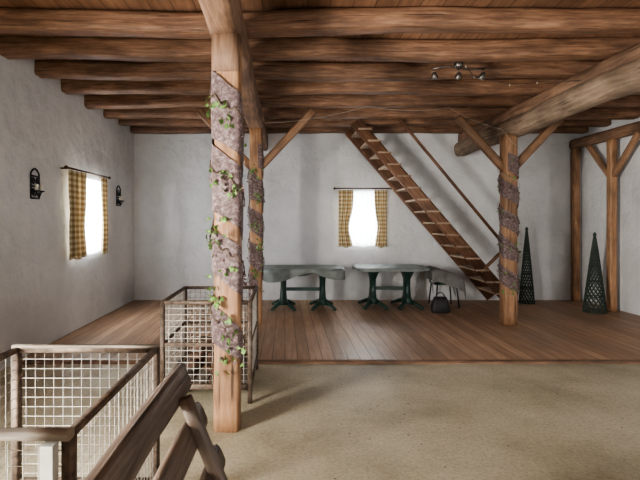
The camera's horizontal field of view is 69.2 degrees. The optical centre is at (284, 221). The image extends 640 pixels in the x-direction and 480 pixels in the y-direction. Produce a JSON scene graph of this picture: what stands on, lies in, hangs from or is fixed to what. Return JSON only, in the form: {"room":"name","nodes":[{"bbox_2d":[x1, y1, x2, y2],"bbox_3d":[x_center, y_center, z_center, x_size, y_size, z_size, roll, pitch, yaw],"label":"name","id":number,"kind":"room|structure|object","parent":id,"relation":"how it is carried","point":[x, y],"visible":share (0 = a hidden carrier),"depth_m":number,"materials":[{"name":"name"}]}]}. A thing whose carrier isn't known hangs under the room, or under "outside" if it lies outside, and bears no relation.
{"room":"farm building","nodes":[
{"label":"farm building","id":0,"kind":"room"},
{"bbox_2d":[0,55,133,370],"bbox_3d":[-3.160,-0.185,3.230,0.400,3.470,12.460,0,0,0],"label":"wall","id":1,"kind":"structure","parent":0,"point":[46,296],"depth_m":5.86,"materials":[{"name":"paint"}]},
{"bbox_2d":[30,168,44,198],"bbox_3d":[-2.910,-0.455,5.450,0.097,0.368,0.199,0,0,0],"label":"wall sconce","id":2,"kind":"object","parent":1,"relation":"attached to","point":[38,190],"visible":1,"depth_m":5.40,"materials":[{"name":"black metal"}]},
{"bbox_2d":[60,165,110,178],"bbox_3d":[-2.881,-0.710,6.710,0.158,0.050,1.513,0,0,0],"label":"curtain rod","id":3,"kind":"object","parent":1,"relation":"attached to","point":[65,166],"visible":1,"depth_m":6.49,"materials":[{"name":"black metal"}]},
{"bbox_2d":[68,169,86,259],"bbox_3d":[-2.832,-0.087,6.341,0.071,1.205,0.561,0,0,0],"label":"curtain","id":4,"kind":"object","parent":3,"relation":"hanging from","point":[77,181],"visible":1,"depth_m":6.29,"materials":[{"name":"yellow fabric"}]},
{"bbox_2d":[85,179,100,253],"bbox_3d":[-2.912,-0.077,6.936,0.026,1.125,0.971,0,0,0],"label":"sheer curtain","id":5,"kind":"object","parent":3,"relation":"hanging from","point":[93,204],"visible":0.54,"depth_m":7.01,"materials":[{"name":"white fabric"}]},
{"bbox_2d":[101,177,107,253],"bbox_3d":[-2.832,-0.092,7.241,0.061,1.195,0.243,0,0,0],"label":"curtain","id":6,"kind":"object","parent":3,"relation":"hanging from","point":[104,212],"visible":1,"depth_m":7.21,"materials":[{"name":"yellow fabric"}]},
{"bbox_2d":[116,185,123,205],"bbox_3d":[-2.910,-0.465,8.190,0.097,0.368,0.199,0,0,0],"label":"wall sconce","id":7,"kind":"object","parent":1,"relation":"attached to","point":[118,193],"visible":1,"depth_m":8.14,"materials":[{"name":"black metal"}]},
{"bbox_2d":[34,60,601,81],"bbox_3d":[1.420,-1.816,5.541,8.800,0.234,0.213,0,0,0],"label":"joist","id":8,"kind":"object","parent":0,"point":[49,69],"depth_m":5.45,"materials":[{"name":"brown wood"}]},
{"bbox_2d":[431,62,485,79],"bbox_3d":[1.870,-1.629,4.980,0.582,0.201,0.100,0,0,0],"label":"ceiling spotlight","id":9,"kind":"object","parent":8,"relation":"attached to","point":[457,65],"depth_m":4.97,"materials":[{"name":"silver metal"}]},
{"bbox_2d":[0,364,639,479],"bbox_3d":[1.420,1.650,0.820,9.560,0.200,8.440,0,0,0],"label":"floor","id":10,"kind":"structure","parent":0,"point":[302,421],"depth_m":3.61,"materials":[{"name":"concrete"}]},
{"bbox_2d":[0,344,159,479],"bbox_3d":[-1.100,1.105,1.980,0.840,0.890,1.080,0,0,0],"label":"railing","id":11,"kind":"object","parent":10,"relation":"on","point":[48,454],"visible":0.9,"depth_m":2.33,"materials":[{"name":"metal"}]},
{"bbox_2d":[85,363,227,479],"bbox_3d":[-0.130,1.057,1.315,0.639,0.985,1.130,0,0,0],"label":"bench","id":12,"kind":"object","parent":10,"relation":"on","point":[123,460],"visible":1,"depth_m":1.48,"materials":[{"name":"brown wood"}]},
{"bbox_2d":[160,286,257,403],"bbox_3d":[-0.675,1.113,4.410,0.790,0.875,0.940,0,0,0],"label":"railing","id":13,"kind":"object","parent":10,"relation":"on","point":[195,360],"visible":0.7,"depth_m":3.96,"materials":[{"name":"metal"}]},
{"bbox_2d":[211,32,241,432],"bbox_3d":[-0.440,0.075,3.500,0.221,2.950,0.219,0,0,0],"label":"timber post","id":14,"kind":"object","parent":10,"relation":"on","point":[226,49],"visible":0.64,"depth_m":3.40,"materials":[{"name":"orange wood"}]},
{"bbox_2d":[205,71,246,385],"bbox_3d":[-0.438,0.024,3.488,0.305,2.642,0.323,0,0,0],"label":"ivy garland","id":15,"kind":"object","parent":14,"relation":"attached to","point":[227,116],"visible":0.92,"depth_m":3.39,"materials":[{"name":"fabric"}]},
{"bbox_2d":[198,0,267,150],"bbox_3d":[-0.452,-1.546,3.040,0.254,0.334,12.080,0,0,0],"label":"girder","id":16,"kind":"object","parent":14,"relation":"on","point":[221,16],"depth_m":3.79,"materials":[{"name":"brown wood"}]},
{"bbox_2d":[0,0,639,94],"bbox_3d":[1.420,-1.995,3.030,9.560,0.150,12.860,0,0,0],"label":"ceiling","id":17,"kind":"structure","parent":0,"point":[120,5],"depth_m":4.12,"materials":[{"name":"brown wood"}]},
{"bbox_2d":[274,106,519,283],"bbox_3d":[1.615,-0.388,6.795,3.819,2.610,0.316,0,0,-5],"label":"string lights","id":18,"kind":"object","parent":17,"relation":"hanging from","point":[366,106],"visible":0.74,"depth_m":6.77},
{"bbox_2d":[465,65,580,85],"bbox_3d":[3.734,-1.637,5.348,3.655,0.114,0.767,0,0,-13],"label":"string lights","id":19,"kind":"object","parent":17,"relation":"attached to","point":[466,65],"visible":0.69,"depth_m":5.41,"materials":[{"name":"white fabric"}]},
{"bbox_2d":[0,6,639,38],"bbox_3d":[1.420,-1.807,4.193,8.800,0.234,0.228,0,0,0],"label":"joist","id":20,"kind":"object","parent":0,"point":[306,22],"depth_m":4.11,"materials":[{"name":"brown wood"}]},
{"bbox_2d":[0,36,639,62],"bbox_3d":[1.420,-1.820,4.880,8.800,0.229,0.233,0,0,0],"label":"joist","id":21,"kind":"object","parent":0,"point":[11,47],"depth_m":4.79,"materials":[{"name":"brown wood"}]},
{"bbox_2d":[22,300,639,359],"bbox_3d":[1.420,1.640,7.100,8.760,0.220,3.920,0,0,0],"label":"boards","id":22,"kind":"object","parent":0,"point":[544,329],"visible":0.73,"depth_m":6.52,"materials":[{"name":"brown wood"}]},
{"bbox_2d":[197,108,315,324],"bbox_3d":[-0.432,-0.091,6.952,1.787,3.242,0.199,0,0,0],"label":"timber post","id":23,"kind":"object","parent":22,"relation":"on","point":[255,134],"visible":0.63,"depth_m":6.87,"materials":[{"name":"orange wood"}]},
{"bbox_2d":[246,143,264,298],"bbox_3d":[-0.437,0.025,6.936,0.285,2.410,0.316,0,0,0],"label":"ivy garland","id":24,"kind":"object","parent":23,"relation":"attached to","point":[255,184],"visible":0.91,"depth_m":6.84,"materials":[{"name":"fabric"}]},
{"bbox_2d":[263,265,344,310],"bbox_3d":[0.320,1.166,8.280,1.463,0.731,0.903,0,0,0],"label":"garden table","id":25,"kind":"object","parent":22,"relation":"on","point":[271,273],"visible":0.95,"depth_m":8.03,"materials":[{"name":"green plastic"}]},
{"bbox_2d":[22,360,639,363],"bbox_3d":[1.420,1.580,5.090,8.760,0.110,0.100,0,0,0],"label":"trim","id":26,"kind":"structure","parent":22,"relation":"attached to","point":[23,361],"depth_m":5.06,"materials":[{"name":"brown wood"}]},
{"bbox_2d":[352,264,429,309],"bbox_3d":[1.900,1.166,8.400,1.303,0.731,0.903,0,0,0],"label":"garden table","id":27,"kind":"object","parent":22,"relation":"on","point":[407,270],"visible":1,"depth_m":8.28,"materials":[{"name":"green plastic"}]},
{"bbox_2d":[345,119,499,299],"bbox_3d":[2.585,-0.257,8.449,2.882,3.504,0.848,0,0,0],"label":"staircase","id":28,"kind":"structure","parent":22,"relation":"on","point":[360,135],"depth_m":8.03,"materials":[{"name":"brown wood"}]},
{"bbox_2d":[431,292,449,312],"bbox_3d":[2.620,1.356,7.800,0.303,0.348,0.170,0,0,0],"label":"bag","id":29,"kind":"object","parent":22,"relation":"on","point":[440,304],"visible":1,"depth_m":7.74,"materials":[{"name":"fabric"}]},
{"bbox_2d":[424,266,465,307],"bbox_3d":[2.912,1.169,8.449,0.610,0.725,0.518,0,0,0],"label":"chair","id":30,"kind":"object","parent":22,"relation":"on","point":[438,276],"visible":0.94,"depth_m":8.21,"materials":[{"name":"grey fabric"}]},
{"bbox_2d":[454,114,563,324],"bbox_3d":[3.364,-0.042,6.951,1.643,3.144,0.216,0,0,0],"label":"timber post","id":31,"kind":"object","parent":22,"relation":"on","point":[507,301],"visible":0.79,"depth_m":6.90,"materials":[{"name":"orange wood"}]},
{"bbox_2d":[497,152,522,294],"bbox_3d":[3.360,0.100,6.941,0.306,2.270,0.319,0,0,0],"label":"ivy garland","id":32,"kind":"object","parent":31,"relation":"attached to","point":[507,190],"visible":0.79,"depth_m":6.84,"materials":[{"name":"fabric"}]},
{"bbox_2d":[454,42,639,156],"bbox_3d":[3.439,-1.492,3.040,0.303,0.494,12.080,0,0,0],"label":"girder","id":33,"kind":"object","parent":31,"relation":"on","point":[617,76],"depth_m":5.49,"materials":[{"name":"brown wood"}]},
{"bbox_2d":[518,227,534,303],"bbox_3d":[4.560,0.810,8.720,0.284,1.440,0.284,0,0,-38],"label":"obelisk","id":34,"kind":"object","parent":22,"relation":"on","point":[526,248],"visible":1,"depth_m":8.67,"materials":[{"name":"black metal"}]},
{"bbox_2d":[571,148,579,300],"bbox_3d":[5.638,0.055,8.970,0.132,2.950,0.128,0,0,0],"label":"timber post","id":35,"kind":"object","parent":22,"relation":"on","point":[575,153],"visible":1,"depth_m":8.91,"materials":[{"name":"orange wood"}]},
{"bbox_2d":[582,232,607,313],"bbox_3d":[5.260,0.850,7.850,0.363,1.360,0.363,0,0,38],"label":"obelisk","id":36,"kind":"object","parent":22,"relation":"on","point":[594,261],"visible":1,"depth_m":7.80,"materials":[{"name":"black metal"}]},
{"bbox_2d":[585,132,639,311],"bbox_3d":[5.619,0.033,7.950,0.127,2.994,1.314,0,0,0],"label":"timber post","id":37,"kind":"object","parent":22,"relation":"on","point":[612,169],"visible":0.99,"depth_m":7.89,"materials":[{"name":"orange wood"}]},
{"bbox_2d":[569,121,639,148],"bbox_3d":[5.640,-1.510,3.030,0.155,0.186,12.060,0,0,0],"label":"girder","id":38,"kind":"object","parent":37,"relation":"on","point":[630,129],"visible":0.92,"depth_m":8.01,"materials":[{"name":"brown wood"}]},
{"bbox_2d":[61,78,639,96],"bbox_3d":[1.420,-1.817,6.202,8.800,0.237,0.231,0,0,0],"label":"joist","id":39,"kind":"object","parent":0,"point":[450,87],"depth_m":6.11,"materials":[{"name":"brown wood"}]},
{"bbox_2d":[134,133,580,299],"bbox_3d":[1.420,-0.185,9.260,8.760,3.470,0.400,0,0,0],"label":"wall","id":40,"kind":"structure","parent":0,"point":[173,196],"depth_m":9.06,"materials":[{"name":"paint"}]},
{"bbox_2d":[333,187,391,189],"bbox_3d":[1.510,-0.650,8.997,1.156,0.050,0.127,0,0,0],"label":"curtain rod","id":41,"kind":"object","parent":40,"relation":"attached to","point":[334,188],"visible":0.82,"depth_m":8.95,"materials":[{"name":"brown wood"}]},
{"bbox_2d":[338,190,353,247],"bbox_3d":[1.184,-0.058,8.961,0.292,1.125,0.051,0,0,0],"label":"curtain","id":42,"kind":"object","parent":41,"relation":"hanging from","point":[346,197],"visible":1,"depth_m":8.96,"materials":[{"name":"yellow fabric"}]},
{"bbox_2d":[349,191,376,246],"bbox_3d":[1.499,-0.062,9.011,0.642,1.095,0.026,0,0,0],"label":"sheer curtain","id":43,"kind":"object","parent":41,"relation":"hanging from","point":[363,222],"visible":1,"depth_m":9.01,"materials":[{"name":"white fabric"}]},
{"bbox_2d":[374,190,386,247],"bbox_3d":[1.854,-0.058,8.961,0.252,1.125,0.051,0,0,0],"label":"curtain","id":44,"kind":"object","parent":41,"relation":"hanging from","point":[380,196],"visible":1,"depth_m":8.96,"materials":[{"name":"yellow fabric"}]},
{"bbox_2d":[130,126,587,133],"bbox_3d":[1.420,-1.816,8.929,8.800,0.219,0.219,0,0,0],"label":"joist","id":45,"kind":"object","parent":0,"point":[133,129],"depth_m":8.84,"materials":[{"name":"brown wood"}]},
{"bbox_2d":[84,94,639,108],"bbox_3d":[1.420,-1.813,6.896,8.800,0.236,0.208,0,0,0],"label":"joist","id":46,"kind":"object","parent":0,"point":[123,101],"depth_m":6.82,"materials":[{"name":"brown wood"}]},
{"bbox_2d":[118,118,610,127],"bbox_3d":[1.420,-1.821,8.288,8.800,0.245,0.198,0,0,0],"label":"joist","id":47,"kind":"object","parent":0,"point":[161,122],"depth_m":8.21,"materials":[{"name":"brown wood"}]},
{"bbox_2d":[103,107,639,119],"bbox_3d":[1.420,-1.807,7.633,8.800,0.220,0.221,0,0,0],"label":"joist","id":48,"kind":"object","parent":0,"point":[592,113],"depth_m":7.55,"materials":[{"name":"brown wood"}]},
{"bbox_2d":[581,117,639,315],"bbox_3d":[6.000,-0.185,3.230,0.400,3.470,12.460,0,0,0],"label":"wall","id":49,"kind":"structure","parent":0,"point":[593,180],"depth_m":8.02,"materials":[{"name":"paint"}]}
]}

